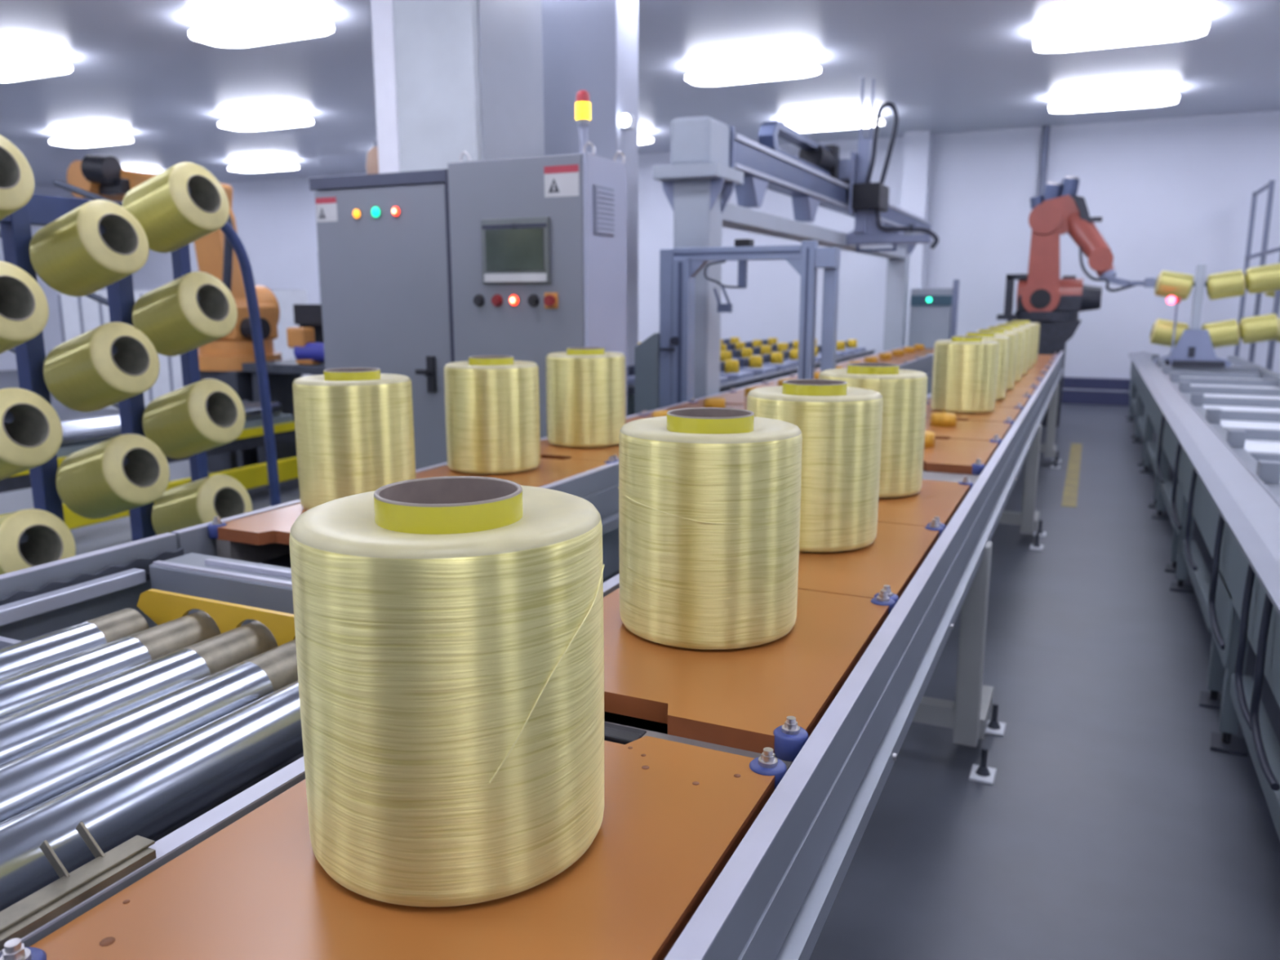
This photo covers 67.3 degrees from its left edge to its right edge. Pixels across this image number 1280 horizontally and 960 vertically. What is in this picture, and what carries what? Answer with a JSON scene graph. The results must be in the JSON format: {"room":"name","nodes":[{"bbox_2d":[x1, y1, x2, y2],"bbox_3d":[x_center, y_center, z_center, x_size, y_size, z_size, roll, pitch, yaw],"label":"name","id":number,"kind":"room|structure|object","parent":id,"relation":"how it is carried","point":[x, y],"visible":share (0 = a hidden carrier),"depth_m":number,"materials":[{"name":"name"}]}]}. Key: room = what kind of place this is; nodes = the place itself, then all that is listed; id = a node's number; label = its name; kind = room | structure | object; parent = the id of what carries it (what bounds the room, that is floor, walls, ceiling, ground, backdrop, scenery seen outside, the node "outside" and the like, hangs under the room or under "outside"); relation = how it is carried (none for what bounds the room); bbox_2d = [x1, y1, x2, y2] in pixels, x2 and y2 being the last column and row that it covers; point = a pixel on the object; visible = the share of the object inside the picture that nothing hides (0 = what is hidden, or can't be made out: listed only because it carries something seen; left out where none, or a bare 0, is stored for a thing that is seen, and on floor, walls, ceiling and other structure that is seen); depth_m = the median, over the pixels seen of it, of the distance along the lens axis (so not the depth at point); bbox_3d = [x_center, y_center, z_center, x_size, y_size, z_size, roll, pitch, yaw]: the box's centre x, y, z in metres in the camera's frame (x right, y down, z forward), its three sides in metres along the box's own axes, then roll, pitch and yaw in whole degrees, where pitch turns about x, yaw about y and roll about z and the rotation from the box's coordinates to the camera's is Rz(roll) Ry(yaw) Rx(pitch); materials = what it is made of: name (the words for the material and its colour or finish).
{"room":"textile factory","nodes":[
{"label":"textile factory","id":0,"kind":"room"},
{"bbox_2d":[0,185,106,370],"bbox_3d":[-16.131,-2.815,12.612,0.150,3.980,19.800,5,12,25],"label":"wall","id":1,"kind":"structure","parent":0,"point":[52,335],"depth_m":20.27,"materials":[{"name":"paint"}]},
{"bbox_2d":[370,0,544,173],"bbox_3d":[-1.135,-1.615,6.272,0.737,3.740,0.790,5,12,25],"label":"column","id":2,"kind":"structure","parent":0,"point":[452,77],"depth_m":5.81,"materials":[{"name":"paint"}]},
{"bbox_2d":[365,140,378,174],"bbox_3d":[-1.640,-1.993,6.092,0.190,0.290,0.190,5,12,25],"label":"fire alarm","id":3,"kind":"object","parent":2,"relation":"attached to","point":[372,163],"visible":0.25,"depth_m":6.01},
{"bbox_2d":[541,0,638,416],"bbox_3d":[-0.383,-1.754,7.006,0.660,3.740,0.350,5,12,25],"label":"column","id":4,"kind":"structure","parent":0,"point":[591,46],"depth_m":6.65,"materials":[{"name":"paint"}]},
{"bbox_2d":[618,113,634,129],"bbox_3d":[-0.091,-2.469,6.615,0.084,0.090,0.140,5,12,25],"label":"lamp","id":5,"kind":"object","parent":4,"relation":"attached to","point":[626,121],"visible":1,"depth_m":6.58,"materials":[{"name":"white"}]},
{"bbox_2d":[0,369,1279,959],"bbox_3d":[-4.731,0.069,7.756,25.000,0.120,19.800,5,12,25],"label":"floor","id":6,"kind":"structure","parent":0,"point":[1108,825],"depth_m":2.93,"materials":[{"name":"concrete"}]},
{"bbox_2d":[0,179,280,544],"bbox_3d":[-2.009,-0.194,3.673,0.700,1.916,1.473,5,12,25],"label":"rack","id":7,"kind":"object","parent":6,"relation":"on","point":[15,233],"visible":0.24,"depth_m":3.65,"materials":[{"name":"blue metal"}]},
{"bbox_2d":[0,134,34,220],"bbox_3d":[-2.046,-0.898,2.916,0.350,0.319,0.257,5,12,25],"label":"yarn bobbin","id":8,"kind":"object","parent":7,"relation":"on","point":[16,176],"visible":1,"depth_m":2.91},
{"bbox_2d":[0,260,48,353],"bbox_3d":[-2.046,-0.518,2.987,0.350,0.319,0.257,5,12,25],"label":"yarn bobbin","id":9,"kind":"object","parent":7,"relation":"on","point":[24,304],"visible":1,"depth_m":2.97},
{"bbox_2d":[0,387,62,479],"bbox_3d":[-2.046,-0.137,3.059,0.350,0.319,0.257,5,12,25],"label":"yarn bobbin","id":10,"kind":"object","parent":7,"relation":"on","point":[34,436],"visible":1,"depth_m":3.03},
{"bbox_2d":[0,508,75,574],"bbox_3d":[-2.046,0.244,3.132,0.350,0.319,0.257,5,12,25],"label":"yarn bobbin","id":11,"kind":"object","parent":7,"relation":"on","point":[50,540],"visible":0.73,"depth_m":3.10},
{"bbox_2d":[29,200,148,297],"bbox_3d":[-1.884,-0.789,3.289,0.350,0.319,0.257,5,12,25],"label":"yarn bobbin","id":12,"kind":"object","parent":7,"relation":"on","point":[69,254],"visible":1,"depth_m":3.21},
{"bbox_2d":[43,321,159,412],"bbox_3d":[-1.884,-0.392,3.365,0.350,0.319,0.257,5,12,25],"label":"yarn bobbin","id":13,"kind":"object","parent":7,"relation":"on","point":[82,373],"visible":1,"depth_m":3.28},
{"bbox_2d":[56,433,169,519],"bbox_3d":[-1.884,-0.011,3.437,0.350,0.319,0.257,5,12,25],"label":"yarn bobbin","id":14,"kind":"object","parent":7,"relation":"on","point":[94,482],"visible":1,"depth_m":3.35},
{"bbox_2d":[121,162,229,253],"bbox_3d":[-1.730,-1.012,3.583,0.350,0.319,0.257,5,12,25],"label":"yarn bobbin","id":15,"kind":"object","parent":7,"relation":"on","point":[171,218],"visible":0.91,"depth_m":3.50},
{"bbox_2d":[132,271,237,356],"bbox_3d":[-1.730,-0.629,3.656,0.350,0.319,0.257,5,12,25],"label":"yarn bobbin","id":16,"kind":"object","parent":7,"relation":"on","point":[171,315],"visible":0.98,"depth_m":3.57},
{"bbox_2d":[142,378,245,458],"bbox_3d":[-1.730,-0.236,3.730,0.350,0.319,0.257,5,12,25],"label":"yarn bobbin","id":17,"kind":"object","parent":7,"relation":"on","point":[180,422],"visible":0.98,"depth_m":3.65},
{"bbox_2d":[151,474,252,535],"bbox_3d":[-1.730,0.130,3.799,0.350,0.319,0.257,5,12,25],"label":"yarn bobbin","id":18,"kind":"object","parent":7,"relation":"on","point":[192,504],"visible":0.67,"depth_m":3.71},
{"bbox_2d":[0,400,295,493],"bbox_3d":[-4.024,0.132,5.300,0.570,0.670,5.200,5,12,25],"label":"conveyor","id":19,"kind":"object","parent":6,"relation":"on","point":[77,434],"visible":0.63,"depth_m":6.49,"materials":[{"name":"metal"}]},
{"bbox_2d":[0,456,298,529],"bbox_3d":[-3.228,0.181,6.167,0.060,0.250,7.800,5,12,25],"label":"guard rail","id":20,"kind":"object","parent":6,"relation":"on","point":[254,476],"visible":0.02,"depth_m":6.90,"materials":[{"name":"metal"}]},
{"bbox_2d":[0,532,303,911],"bbox_3d":[-1.121,0.807,1.091,1.091,0.908,2.325,5,12,25],"label":"conveyor","id":21,"kind":"object","parent":6,"relation":"on","point":[126,713],"visible":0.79,"depth_m":1.51,"materials":[{"name":"grey metal"}]},
{"bbox_2d":[66,155,281,471],"bbox_3d":[-3.890,-1.415,8.256,1.733,2.610,0.812,4,11,18],"label":"robot arm","id":22,"kind":"object","parent":6,"relation":"on","point":[221,359],"visible":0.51,"depth_m":7.93,"materials":[{"name":"metal"}]},
{"bbox_2d":[57,289,311,408],"bbox_3d":[-6.044,-1.726,12.745,3.400,1.550,1.015,5,12,25],"label":"enclosure","id":23,"kind":"object","parent":6,"relation":"on","point":[78,316],"visible":0.11,"depth_m":12.34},
{"bbox_2d":[241,304,324,463],"bbox_3d":[-2.478,-0.719,7.830,1.400,1.400,0.600,5,12,25],"label":"bench","id":24,"kind":"object","parent":6,"relation":"on","point":[282,374],"visible":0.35,"depth_m":7.93,"materials":[{"name":"metal"}]},
{"bbox_2d":[286,327,324,364],"bbox_3d":[-2.606,-1.062,7.624,0.385,0.290,0.170,5,12,25],"label":"motor","id":25,"kind":"object","parent":24,"relation":"on","point":[306,351],"visible":0.88,"depth_m":7.58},
{"bbox_2d":[293,304,323,342],"bbox_3d":[-2.401,-1.185,7.790,0.700,0.470,0.350,5,12,25],"label":"monitor","id":26,"kind":"object","parent":24,"relation":"attached to","point":[304,315],"depth_m":7.71,"materials":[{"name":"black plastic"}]},
{"bbox_2d":[309,142,626,582],"bbox_3d":[-0.878,-0.555,4.967,1.630,2.143,0.505,5,12,25],"label":"tall cabinet","id":27,"kind":"object","parent":6,"relation":"on","point":[524,259],"visible":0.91,"depth_m":4.64,"materials":[{"name":"metal"}]},
{"bbox_2d":[575,89,591,153],"bbox_3d":[-0.258,-1.618,4.363,0.068,0.286,0.068,5,12,25],"label":"signal light","id":28,"kind":"object","parent":27,"relation":"on","point":[583,116],"visible":0.95,"depth_m":4.33,"materials":[{"name":"paint"}]},
{"bbox_2d":[593,184,614,236],"bbox_3d":[-0.167,-1.245,4.452,0.010,0.220,0.200,5,12,25],"label":"vent grille","id":29,"kind":"object","parent":27,"relation":"attached to","point":[603,194],"depth_m":4.44,"materials":[{"name":"metal"}]},
{"bbox_2d":[0,351,1063,959],"bbox_3d":[1.696,0.054,4.960,0.698,0.948,11.850,5,12,25],"label":"conveyor","id":30,"kind":"object","parent":6,"relation":"on","point":[774,898],"depth_m":1.28,"materials":[{"name":"grey metal"}]},
{"bbox_2d":[0,735,786,959],"bbox_3d":[-0.183,0.375,0.969,0.505,0.052,0.640,5,12,25],"label":"board","id":31,"kind":"object","parent":30,"relation":"on","point":[675,814],"visible":0.67,"depth_m":0.89,"materials":[{"name":"wood"}]},
{"bbox_2d":[288,475,604,906],"bbox_3d":[-0.187,0.186,0.976,0.302,0.361,0.302,-1,11,-7],"label":"yarn bobbin","id":32,"kind":"object","parent":31,"relation":"on","point":[449,631],"visible":1,"depth_m":0.85,"materials":[{"name":"fabric"}]},
{"bbox_2d":[603,587,895,761],"bbox_3d":[0.109,0.259,1.585,0.505,0.052,0.640,5,12,25],"label":"board","id":33,"kind":"object","parent":30,"relation":"on","point":[775,694],"visible":0.42,"depth_m":1.41,"materials":[{"name":"wood"}]},
{"bbox_2d":[617,407,802,649],"bbox_3d":[0.115,0.066,1.610,0.302,0.361,0.301,-8,14,-37],"label":"yarn bobbin","id":34,"kind":"object","parent":33,"relation":"on","point":[709,498],"visible":1,"depth_m":1.49,"materials":[{"name":"fabric"}]},
{"bbox_2d":[797,519,943,604],"bbox_3d":[0.374,0.153,2.144,0.505,0.052,0.640,5,12,25],"label":"board","id":35,"kind":"object","parent":30,"relation":"on","point":[897,552],"visible":0.39,"depth_m":2.01,"materials":[{"name":"wood"}]},
{"bbox_2d":[746,378,883,551],"bbox_3d":[0.391,-0.043,2.185,0.302,0.361,0.302,-10,15,-43],"label":"yarn bobbin","id":36,"kind":"object","parent":35,"relation":"on","point":[840,425],"visible":0.81,"depth_m":2.06,"materials":[{"name":"fabric"}]},
{"bbox_2d":[877,475,973,529],"bbox_3d":[0.639,0.047,2.704,0.505,0.052,0.640,5,12,25],"label":"board","id":37,"kind":"object","parent":30,"relation":"on","point":[940,500],"visible":0.29,"depth_m":2.59,"materials":[{"name":"wood"}]},
{"bbox_2d":[818,362,927,497],"bbox_3d":[0.660,-0.150,2.752,0.302,0.361,0.302,7,13,33],"label":"yarn bobbin","id":38,"kind":"object","parent":37,"relation":"on","point":[904,393],"visible":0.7,"depth_m":2.62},
{"bbox_2d":[922,430,1000,475],"bbox_3d":[1.037,-0.127,3.541,0.505,0.082,0.640,5,12,25],"label":"board","id":39,"kind":"object","parent":30,"relation":"on","point":[952,455],"visible":0.43,"depth_m":3.41,"materials":[{"name":"wood"}]},
{"bbox_2d":[924,412,1013,442],"bbox_3d":[1.306,-0.235,4.110,0.505,0.082,0.640,5,12,25],"label":"board","id":40,"kind":"object","parent":30,"relation":"on","point":[944,425],"visible":0.48,"depth_m":4.10,"materials":[{"name":"wood"}]},
{"bbox_2d":[925,402,1022,422],"bbox_3d":[1.576,-0.327,4.681,0.505,0.052,0.640,5,12,25],"label":"board","id":41,"kind":"object","parent":30,"relation":"on","point":[1000,414],"visible":0.39,"depth_m":4.59,"materials":[{"name":"wood"}]},
{"bbox_2d":[930,336,999,413],"bbox_3d":[1.589,-0.519,4.704,0.302,0.361,0.302,7,13,34],"label":"yarn bobbin","id":42,"kind":"object","parent":41,"relation":"on","point":[965,371],"visible":1,"depth_m":4.59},
{"bbox_2d":[926,392,1031,408],"bbox_3d":[1.844,-0.435,5.248,0.505,0.052,0.640,5,12,25],"label":"board","id":43,"kind":"object","parent":30,"relation":"on","point":[1009,401],"visible":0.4,"depth_m":5.17,"materials":[{"name":"wood"}]},
{"bbox_2d":[954,332,1009,399],"bbox_3d":[1.857,-0.627,5.270,0.302,0.361,0.302,1,11,3],"label":"yarn bobbin","id":44,"kind":"object","parent":43,"relation":"on","point":[1004,341],"visible":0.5,"depth_m":5.16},
{"bbox_2d":[1005,383,1036,395],"bbox_3d":[2.113,-0.542,5.814,0.505,0.052,0.640,5,12,25],"label":"board","id":45,"kind":"object","parent":30,"relation":"on","point":[1017,390],"visible":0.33,"depth_m":5.76,"materials":[{"name":"wood"}]},
{"bbox_2d":[965,328,1017,390],"bbox_3d":[2.126,-0.734,5.837,0.309,0.361,0.309,2,11,12],"label":"yarn bobbin","id":46,"kind":"object","parent":45,"relation":"on","point":[1013,336],"visible":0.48,"depth_m":5.73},
{"bbox_2d":[1014,376,1041,387],"bbox_3d":[2.381,-0.649,6.381,0.505,0.052,0.640,5,12,25],"label":"board","id":47,"kind":"object","parent":30,"relation":"on","point":[1024,382],"visible":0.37,"depth_m":6.32,"materials":[{"name":"wood"}]},
{"bbox_2d":[977,325,1025,382],"bbox_3d":[2.394,-0.841,6.403,0.302,0.361,0.302,10,15,43],"label":"yarn bobbin","id":48,"kind":"object","parent":47,"relation":"on","point":[1021,333],"visible":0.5,"depth_m":6.30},
{"bbox_2d":[1022,369,1046,379],"bbox_3d":[2.650,-0.756,6.947,0.505,0.052,0.640,5,12,25],"label":"board","id":49,"kind":"object","parent":30,"relation":"on","point":[1029,375],"visible":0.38,"depth_m":6.92,"materials":[{"name":"wood"}]},
{"bbox_2d":[986,324,1031,374],"bbox_3d":[2.663,-0.948,6.970,0.302,0.361,0.302,1,11,6],"label":"yarn bobbin","id":50,"kind":"object","parent":49,"relation":"on","point":[1028,330],"visible":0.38,"depth_m":6.87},
{"bbox_2d":[1027,364,1049,373],"bbox_3d":[2.918,-0.864,7.514,0.505,0.052,0.640,5,12,25],"label":"board","id":51,"kind":"object","parent":30,"relation":"on","point":[1037,370],"visible":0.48,"depth_m":7.47,"materials":[{"name":"wood"}]},
{"bbox_2d":[995,321,1035,368],"bbox_3d":[2.931,-1.056,7.536,0.302,0.361,0.302,4,12,22],"label":"yarn bobbin","id":52,"kind":"object","parent":51,"relation":"on","point":[1033,327],"visible":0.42,"depth_m":7.43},
{"bbox_2d":[1032,360,1053,367],"bbox_3d":[3.186,-0.971,8.080,0.505,0.052,0.640,5,12,25],"label":"board","id":53,"kind":"object","parent":30,"relation":"on","point":[1050,363],"visible":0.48,"depth_m":8.02,"materials":[{"name":"wood"}]},
{"bbox_2d":[1002,320,1039,364],"bbox_3d":[3.200,-1.163,8.103,0.302,0.361,0.302,8,13,35],"label":"yarn bobbin","id":54,"kind":"object","parent":53,"relation":"on","point":[1027,322],"visible":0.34,"depth_m":8.00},
{"bbox_2d":[171,346,933,626],"bbox_3d":[1.189,-0.231,6.578,0.565,0.908,9.800,5,12,25],"label":"conveyor","id":55,"kind":"object","parent":6,"relation":"on","point":[598,486],"visible":0.02,"depth_m":2.91,"materials":[{"name":"grey metal"}]},
{"bbox_2d":[207,502,307,545],"bbox_3d":[-0.697,0.083,2.515,0.505,0.052,0.640,5,12,25],"label":"board","id":56,"kind":"object","parent":55,"relation":"on","point":[274,526],"visible":0.27,"depth_m":2.33,"materials":[{"name":"wood"}]},
{"bbox_2d":[292,367,415,510],"bbox_3d":[-0.755,-0.112,2.554,0.302,0.361,0.302,-6,12,-30],"label":"yarn bobbin","id":57,"kind":"object","parent":56,"relation":"on","point":[354,426],"visible":0.83,"depth_m":2.43,"materials":[{"name":"fabric"}]},
{"bbox_2d":[415,455,617,487],"bbox_3d":[-0.432,-0.023,3.072,0.505,0.052,0.640,5,12,25],"label":"board","id":58,"kind":"object","parent":55,"relation":"on","point":[548,471],"visible":0.16,"depth_m":3.05,"materials":[{"name":"wood"}]},
{"bbox_2d":[444,355,540,474],"bbox_3d":[-0.476,-0.218,3.109,0.302,0.361,0.302,5,12,24],"label":"yarn bobbin","id":59,"kind":"object","parent":58,"relation":"on","point":[492,402],"visible":1,"depth_m":2.99,"materials":[{"name":"fabric"}]},
{"bbox_2d":[540,439,618,461],"bbox_3d":[-0.168,-0.128,3.630,0.505,0.052,0.640,5,12,25],"label":"board","id":60,"kind":"object","parent":55,"relation":"on","point":[548,451],"visible":0.1,"depth_m":3.45,"materials":[{"name":"wood"}]},
{"bbox_2d":[546,346,626,447],"bbox_3d":[-0.204,-0.319,3.646,0.309,0.361,0.309,-6,12,-29],"label":"yarn bobbin","id":61,"kind":"object","parent":60,"relation":"on","point":[586,386],"visible":0.97,"depth_m":3.52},
{"bbox_2d":[626,410,668,423],"bbox_3d":[0.096,-0.249,4.185,0.505,0.082,0.640,5,12,25],"label":"board","id":62,"kind":"object","parent":55,"relation":"on","point":[657,413],"visible":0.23,"depth_m":4.37,"materials":[{"name":"wood"}]},
{"bbox_2d":[644,397,744,415],"bbox_3d":[0.360,-0.354,4.742,0.505,0.082,0.640,5,12,25],"label":"board","id":63,"kind":"object","parent":55,"relation":"on","point":[708,402],"visible":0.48,"depth_m":4.81,"materials":[{"name":"wood"}]},
{"bbox_2d":[693,386,758,404],"bbox_3d":[0.624,-0.460,5.300,0.505,0.082,0.640,5,12,25],"label":"board","id":64,"kind":"object","parent":55,"relation":"on","point":[732,397],"visible":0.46,"depth_m":5.34,"materials":[{"name":"wood"}]},
{"bbox_2d":[852,353,918,362],"bbox_3d":[2.210,-1.093,8.646,0.505,0.082,0.640,5,12,25],"label":"board","id":65,"kind":"object","parent":55,"relation":"on","point":[883,357],"visible":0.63,"depth_m":8.66,"materials":[{"name":"wood"}]},
{"bbox_2d":[866,350,929,358],"bbox_3d":[2.474,-1.199,9.203,0.505,0.082,0.640,5,12,25],"label":"board","id":66,"kind":"object","parent":55,"relation":"on","point":[895,353],"visible":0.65,"depth_m":9.22,"materials":[{"name":"wood"}]},
{"bbox_2d":[634,239,840,414],"bbox_3d":[0.500,-0.407,5.235,1.100,1.752,0.175,5,12,25],"label":"frame","id":67,"kind":"object","parent":6,"relation":"on","point":[664,362],"visible":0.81,"depth_m":5.15,"materials":[{"name":"metal"}]},
{"bbox_2d":[626,348,875,394],"bbox_3d":[0.482,-0.728,9.289,2.455,0.875,5.300,5,12,25],"label":"table","id":68,"kind":"object","parent":6,"relation":"on","point":[725,387],"visible":0.12,"depth_m":7.46,"materials":[{"name":"metal"}]},
{"bbox_2d":[720,360,753,381],"bbox_3d":[0.685,-0.824,7.176,0.240,0.140,0.340,5,12,25],"label":"carrier","id":69,"kind":"object","parent":68,"relation":"on","point":[728,368],"visible":0.77,"depth_m":7.12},
{"bbox_2d":[731,347,752,359],"bbox_3d":[0.989,-1.149,8.890,0.240,0.140,0.340,5,12,25],"label":"carrier","id":70,"kind":"object","parent":68,"relation":"on","point":[743,353],"visible":0.47,"depth_m":8.84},
{"bbox_2d":[737,355,776,375],"bbox_3d":[0.925,-0.920,7.684,0.240,0.140,0.340,5,12,25],"label":"carrier","id":71,"kind":"object","parent":68,"relation":"on","point":[753,363],"visible":0.88,"depth_m":7.63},
{"bbox_2d":[760,351,795,370],"bbox_3d":[1.166,-1.016,8.191,0.240,0.140,0.340,5,12,25],"label":"carrier","id":72,"kind":"object","parent":68,"relation":"on","point":[775,358],"visible":0.81,"depth_m":8.14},
{"bbox_2d":[780,349,798,366],"bbox_3d":[1.406,-1.113,8.699,0.240,0.140,0.340,5,12,25],"label":"carrier","id":73,"kind":"object","parent":68,"relation":"on","point":[791,356],"visible":0.56,"depth_m":8.65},
{"bbox_2d":[652,77,938,399],"bbox_3d":[2.183,-1.874,8.822,1.178,3.300,8.022,5,12,23],"label":"loader","id":74,"kind":"object","parent":6,"relation":"on","point":[708,159],"visible":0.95,"depth_m":6.53,"materials":[{"name":"paint"}]},
{"bbox_2d":[907,279,959,395],"bbox_3d":[3.488,-1.538,11.458,0.540,1.660,0.325,5,12,25],"label":"control box","id":75,"kind":"object","parent":6,"relation":"on","point":[933,312],"visible":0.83,"depth_m":11.26,"materials":[{"name":"paint"}]},
{"bbox_2d":[1061,443,1082,507],"bbox_3d":[3.728,-0.090,8.264,0.100,0.003,3.300,5,12,25],"label":"floor marking","id":76,"kind":"object","parent":6,"relation":"on","point":[1069,499],"depth_m":7.87,"materials":[{"name":"paint"}]},
{"bbox_2d":[996,176,1155,426],"bbox_3d":[4.947,-2.011,10.911,1.713,2.794,0.725,8,13,36],"label":"robot arm","id":77,"kind":"object","parent":6,"relation":"on","point":[1043,298],"visible":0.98,"depth_m":10.79,"materials":[{"name":"red metal"}]},
{"bbox_2d":[1125,351,1279,839],"bbox_3d":[3.568,0.021,5.386,1.155,0.855,14.600,5,12,25],"label":"conveyor","id":78,"kind":"object","parent":6,"relation":"on","point":[1217,429],"visible":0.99,"depth_m":3.73,"materials":[{"name":"metal"}]},
{"bbox_2d":[1166,296,1180,365],"bbox_3d":[5.265,-1.446,9.547,0.120,0.750,0.100,5,12,25],"label":"light","id":79,"kind":"object","parent":78,"relation":"on","point":[1171,300],"visible":0.89,"depth_m":9.50,"materials":[{"name":"red"}]},
{"bbox_2d":[1153,263,1247,367],"bbox_3d":[5.702,-1.632,9.529,1.047,0.998,0.340,5,12,25],"label":"stand","id":80,"kind":"object","parent":78,"relation":"on","point":[1194,348],"visible":0.84,"depth_m":9.54,"materials":[{"name":"paint"}]},
{"bbox_2d":[1149,318,1188,347],"bbox_3d":[5.365,-1.486,9.750,0.340,0.296,0.257,5,12,25],"label":"yarn bobbin","id":81,"kind":"object","parent":80,"relation":"on","point":[1162,331],"visible":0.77,"depth_m":9.67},
{"bbox_2d":[1154,270,1193,300],"bbox_3d":[5.365,-1.957,9.661,0.340,0.296,0.257,5,12,25],"label":"yarn bobbin","id":82,"kind":"object","parent":80,"relation":"on","point":[1168,283],"visible":0.99,"depth_m":9.57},
{"bbox_2d":[1201,319,1240,347],"bbox_3d":[5.776,-1.450,9.562,0.340,0.296,0.257,5,12,25],"label":"yarn bobbin","id":83,"kind":"object","parent":80,"relation":"on","point":[1222,333],"visible":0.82,"depth_m":9.46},
{"bbox_2d":[1206,269,1246,300],"bbox_3d":[5.776,-1.922,9.473,0.340,0.296,0.257,5,12,25],"label":"yarn bobbin","id":84,"kind":"object","parent":80,"relation":"on","point":[1228,284],"visible":1,"depth_m":9.39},
{"bbox_2d":[1239,313,1279,343],"bbox_3d":[6.070,-1.482,9.417,0.340,0.296,0.257,5,12,25],"label":"yarn bobbin","id":85,"kind":"object","parent":80,"relation":"on","point":[1266,327],"visible":0.98,"depth_m":9.33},
{"bbox_2d":[1244,262,1279,293],"bbox_3d":[6.070,-1.954,9.328,0.340,0.296,0.257,5,12,25],"label":"yarn bobbin","id":86,"kind":"object","parent":80,"relation":"on","point":[1264,278],"visible":0.92,"depth_m":9.25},
{"bbox_2d":[1234,180,1279,370],"bbox_3d":[7.113,-2.019,11.067,0.050,2.750,2.650,5,12,25],"label":"fence","id":87,"kind":"object","parent":6,"relation":"on","point":[1270,185],"visible":0.61,"depth_m":11.03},
{"bbox_2d":[0,0,1279,187],"bbox_3d":[-4.731,-3.724,7.038,25.000,0.120,19.800,5,12,25],"label":"ceiling","id":88,"kind":"structure","parent":0,"point":[138,73],"depth_m":9.78,"materials":[{"name":"paint"}]},
{"bbox_2d":[0,52,72,81],"bbox_3d":[-6.092,-4.023,9.310,1.320,0.137,0.520,5,12,25],"label":"ceiling lamp","id":89,"kind":"object","parent":88,"relation":"hanging from","point":[12,68],"visible":1,"depth_m":9.16,"materials":[{"name":"white"}]},
{"bbox_2d":[48,129,133,146],"bbox_3d":[-7.733,-4.822,13.529,1.320,0.137,0.520,5,12,25],"label":"ceiling lamp","id":90,"kind":"object","parent":88,"relation":"hanging from","point":[91,140],"visible":1,"depth_m":13.41,"materials":[{"name":"white"}]},
{"bbox_2d":[188,8,333,47],"bbox_3d":[-3.146,-3.768,7.962,1.320,0.137,0.520,5,12,25],"label":"ceiling lamp","id":91,"kind":"object","parent":88,"relation":"hanging from","point":[277,28],"visible":1,"depth_m":7.88,"materials":[{"name":"white"}]},
{"bbox_2d":[228,159,298,172],"bbox_3d":[-6.404,-5.353,16.335,1.320,0.137,0.520,5,12,25],"label":"ceiling lamp","id":92,"kind":"object","parent":88,"relation":"hanging from","point":[268,166],"visible":1,"depth_m":16.22,"materials":[{"name":"white"}]},
{"bbox_2d":[228,163,298,172],"bbox_3d":[-6.404,-5.306,16.344,1.320,0.040,0.520,5,12,25],"label":"diffuser","id":93,"kind":"object","parent":92,"relation":"attached to","point":[268,166],"depth_m":16.22,"materials":[{"name":"white"}]},
{"bbox_2d":[217,111,313,130],"bbox_3d":[-4.742,-4.563,12.161,1.320,0.137,0.520,5,12,25],"label":"ceiling lamp","id":94,"kind":"object","parent":88,"relation":"hanging from","point":[277,122],"visible":1,"depth_m":12.08,"materials":[{"name":"white"}]},
{"bbox_2d":[685,56,821,85],"bbox_3d":[1.106,-4.057,9.486,1.320,0.137,0.520,5,12,25],"label":"ceiling lamp","id":95,"kind":"object","parent":88,"relation":"hanging from","point":[790,69],"visible":1,"depth_m":9.40,"materials":[{"name":"white"}]},
{"bbox_2d":[785,112,884,132],"bbox_3d":[2.435,-4.588,12.291,1.320,0.137,0.520,5,12,25],"label":"ceiling lamp","id":96,"kind":"object","parent":88,"relation":"hanging from","point":[846,123],"visible":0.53,"depth_m":12.19,"materials":[{"name":"white"}]},
{"bbox_2d":[1048,89,1179,112],"bbox_3d":[5.381,-4.333,10.944,1.320,0.137,0.520,5,12,25],"label":"ceiling lamp","id":97,"kind":"object","parent":88,"relation":"hanging from","point":[1150,100],"visible":1,"depth_m":10.86,"materials":[{"name":"white"}]},
{"bbox_2d":[1033,15,1209,52],"bbox_3d":[4.052,-3.801,8.138,1.320,0.137,0.520,5,12,25],"label":"ceiling lamp","id":98,"kind":"object","parent":88,"relation":"hanging from","point":[1171,31],"visible":1,"depth_m":8.07,"materials":[{"name":"white"}]},
{"bbox_2d":[115,111,1279,378],"bbox_3d":[-0.521,-3.510,16.282,25.300,3.980,0.150,5,12,25],"label":"wall","id":99,"kind":"structure","parent":0,"point":[1168,194],"depth_m":13.44,"materials":[{"name":"paint"}]},
{"bbox_2d":[900,130,933,346],"bbox_3d":[3.952,-3.071,13.965,0.340,3.740,0.350,5,12,25],"label":"column","id":100,"kind":"structure","parent":99,"relation":"attached to","point":[917,145],"depth_m":13.61,"materials":[{"name":"paint"}]},
{"bbox_2d":[1037,124,1050,195],"bbox_3d":[5.506,-3.133,13.324,0.098,3.380,0.100,5,12,25],"label":"pipe","id":101,"kind":"object","parent":99,"relation":"attached to","point":[1046,129],"visible":0.4,"depth_m":13.05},
{"bbox_2d":[1061,377,1130,406],"bbox_3d":[-0.585,-1.823,16.460,24.800,0.360,0.155,5,12,25],"label":"baseboard","id":102,"kind":"structure","parent":99,"relation":"attached to","point":[1076,390],"depth_m":13.25,"materials":[{"name":"paint"}]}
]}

